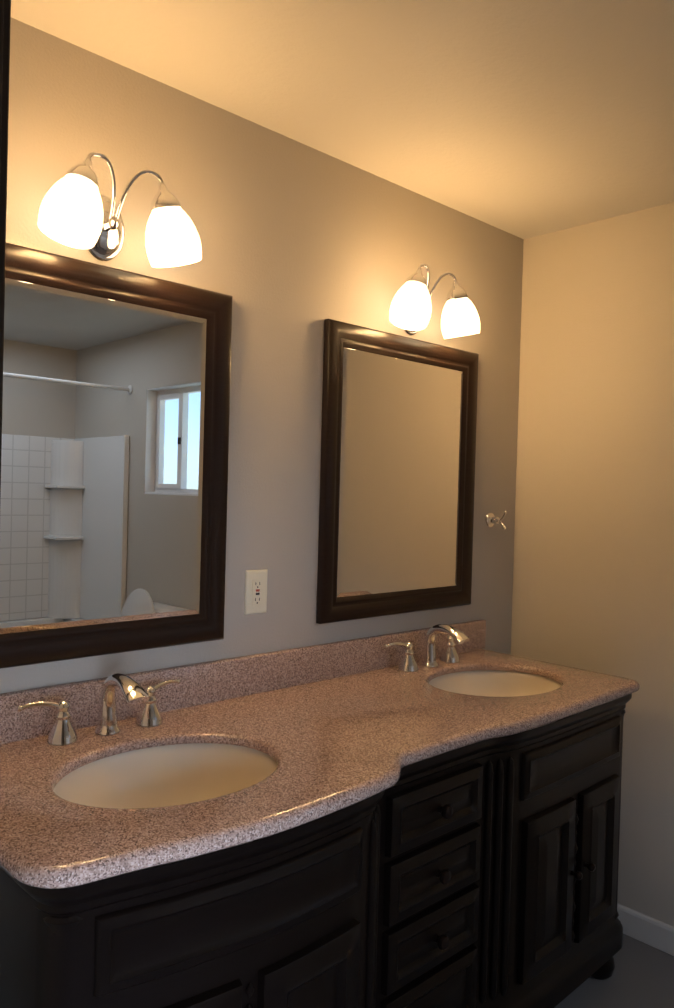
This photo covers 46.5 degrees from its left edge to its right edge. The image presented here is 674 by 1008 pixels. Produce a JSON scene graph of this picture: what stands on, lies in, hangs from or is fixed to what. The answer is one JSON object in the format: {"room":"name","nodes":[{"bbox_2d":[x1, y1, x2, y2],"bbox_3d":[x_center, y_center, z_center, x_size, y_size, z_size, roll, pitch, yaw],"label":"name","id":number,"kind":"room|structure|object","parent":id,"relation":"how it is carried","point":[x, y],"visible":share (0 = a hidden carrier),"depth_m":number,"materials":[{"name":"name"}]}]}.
{"room":"bathroom","nodes":[
{"label":"bathroom","id":0,"kind":"room"},
{"bbox_2d":[0,17,523,693],"bbox_3d":[-0.181,0.199,2.197,2.440,2.378,0.120,1,1,-44],"label":"wall","id":1,"kind":"structure","parent":0,"point":[300,243],"depth_m":2.10,"materials":[{"name":"beige paint"}]},
{"bbox_2d":[0,242,232,668],"bbox_3d":[-0.532,-0.095,1.746,0.700,0.869,0.028,1,1,-44],"label":"mirror","id":2,"kind":"object","parent":1,"relation":"attached to","point":[115,451],"visible":1,"depth_m":1.76,"materials":[{"name":"brown metal"}]},
{"bbox_2d":[38,152,201,267],"bbox_3d":[-0.467,-0.630,1.689,0.367,0.202,0.168,1,1,-44],"label":"sconce","id":3,"kind":"object","parent":1,"relation":"attached to","point":[77,210],"visible":1,"depth_m":1.70,"materials":[{"name":"white glass"}]},
{"bbox_2d":[244,569,267,614],"bbox_3d":[-0.212,0.233,2.079,0.073,0.117,0.008,1,1,-44],"label":"outlet","id":4,"kind":"object","parent":1,"relation":"attached to","point":[255,591],"visible":1,"depth_m":2.07,"materials":[{"name":"beige plastic"}]},
{"bbox_2d":[316,319,478,623],"bbox_3d":[0.216,-0.088,2.458,0.700,0.863,0.028,1,1,-44],"label":"mirror","id":5,"kind":"object","parent":1,"relation":"attached to","point":[397,467],"visible":0.96,"depth_m":2.42,"materials":[{"name":"brown metal"}]},
{"bbox_2d":[389,263,479,338],"bbox_3d":[0.289,-0.621,2.410,0.367,0.202,0.168,1,1,-44],"label":"sconce","id":6,"kind":"object","parent":1,"relation":"attached to","point":[410,310],"visible":1,"depth_m":2.37,"materials":[{"name":"white glass"}]},
{"bbox_2d":[485,510,506,528],"bbox_3d":[0.570,0.055,2.773,0.054,0.068,0.070,1,1,-44],"label":"robe hook","id":7,"kind":"object","parent":1,"relation":"attached to","point":[491,519],"visible":1,"depth_m":2.78,"materials":[{"name":"silver metal"}]},
{"bbox_2d":[11,0,673,238],"bbox_3d":[0.735,-0.967,0.382,3.640,0.060,3.940,1,1,-44],"label":"ceiling","id":8,"kind":"structure","parent":0,"point":[524,119],"depth_m":1.81,"materials":[{"name":"grey paint"}]},
{"bbox_2d":[511,202,673,926],"bbox_3d":[2.017,0.270,1.572,0.120,2.378,3.820,1,1,-44],"label":"wall","id":9,"kind":"structure","parent":0,"point":[593,576],"depth_m":2.64,"materials":[{"name":"beige paint"}]},
{"bbox_2d":[617,903,673,955],"bbox_3d":[1.623,1.400,1.872,0.012,0.085,2.908,1,1,-44],"label":"baseboard","id":10,"kind":"structure","parent":9,"relation":"attached to","point":[650,931],"depth_m":2.52,"materials":[{"name":"white wood"}]},
{"bbox_2d":[554,934,673,1007],"bbox_3d":[0.667,1.470,0.420,3.640,0.060,3.940,1,1,-44],"label":"floor","id":11,"kind":"structure","parent":0,"point":[642,976],"depth_m":2.31,"materials":[{"name":"grey plastic"}]},
{"bbox_2d":[0,805,379,1007],"bbox_3d":[-0.390,0.989,1.491,0.591,0.805,0.655,1,1,-44],"label":"base cabinet","id":12,"kind":"object","parent":11,"relation":"on","point":[290,918],"depth_m":1.25,"materials":[{"name":"brown wood"}]},
{"bbox_2d":[352,697,627,1007],"bbox_3d":[0.266,0.998,2.117,1.221,0.805,0.655,1,1,-44],"label":"base cabinet","id":13,"kind":"object","parent":11,"relation":"on","point":[482,874],"depth_m":1.90,"materials":[{"name":"brown wood"}]},
{"bbox_2d":[0,619,639,888],"bbox_3d":[0.069,0.476,1.901,1.852,0.130,0.664,1,1,-44],"label":"countertop","id":14,"kind":"structure","parent":13,"relation":"on","point":[329,728],"depth_m":1.71,"materials":[{"name":"stone"}]},
{"bbox_2d":[17,673,180,745],"bbox_3d":[-0.460,0.430,1.668,0.384,0.137,0.171,1,1,-44],"label":"faucet","id":15,"kind":"object","parent":14,"relation":"on","point":[62,732],"visible":1,"depth_m":1.67,"materials":[{"name":"silver metal"}]},
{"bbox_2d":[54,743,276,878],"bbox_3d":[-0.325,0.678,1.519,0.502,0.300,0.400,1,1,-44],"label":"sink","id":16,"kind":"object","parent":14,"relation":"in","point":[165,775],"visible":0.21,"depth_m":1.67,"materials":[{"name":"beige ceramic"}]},
{"bbox_2d":[384,624,469,671],"bbox_3d":[0.331,0.440,2.422,0.384,0.137,0.171,1,1,-44],"label":"faucet","id":17,"kind":"object","parent":14,"relation":"on","point":[408,663],"visible":1,"depth_m":2.43,"materials":[{"name":"silver metal"}]},
{"bbox_2d":[429,670,560,730],"bbox_3d":[0.462,0.687,2.320,0.502,0.300,0.400,1,1,-44],"label":"sink","id":18,"kind":"object","parent":14,"relation":"in","point":[496,683],"visible":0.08,"depth_m":2.49,"materials":[{"name":"beige ceramic"}]},
{"bbox_3d":[0.337,0.248,-0.029,0.120,2.378,3.820,1,1,-44],"label":"wall","id":19,"kind":"structure","parent":0,"visible":0},
{"bbox_2d":[0,0,10,496],"bbox_3d":[-0.089,0.363,0.417,0.152,2.110,1.046,1,1,-44],"label":"door frame","id":20,"kind":"structure","parent":19,"relation":"attached to","point":[5,14],"depth_m":0.79,"materials":[{"name":"brown"}]}
]}

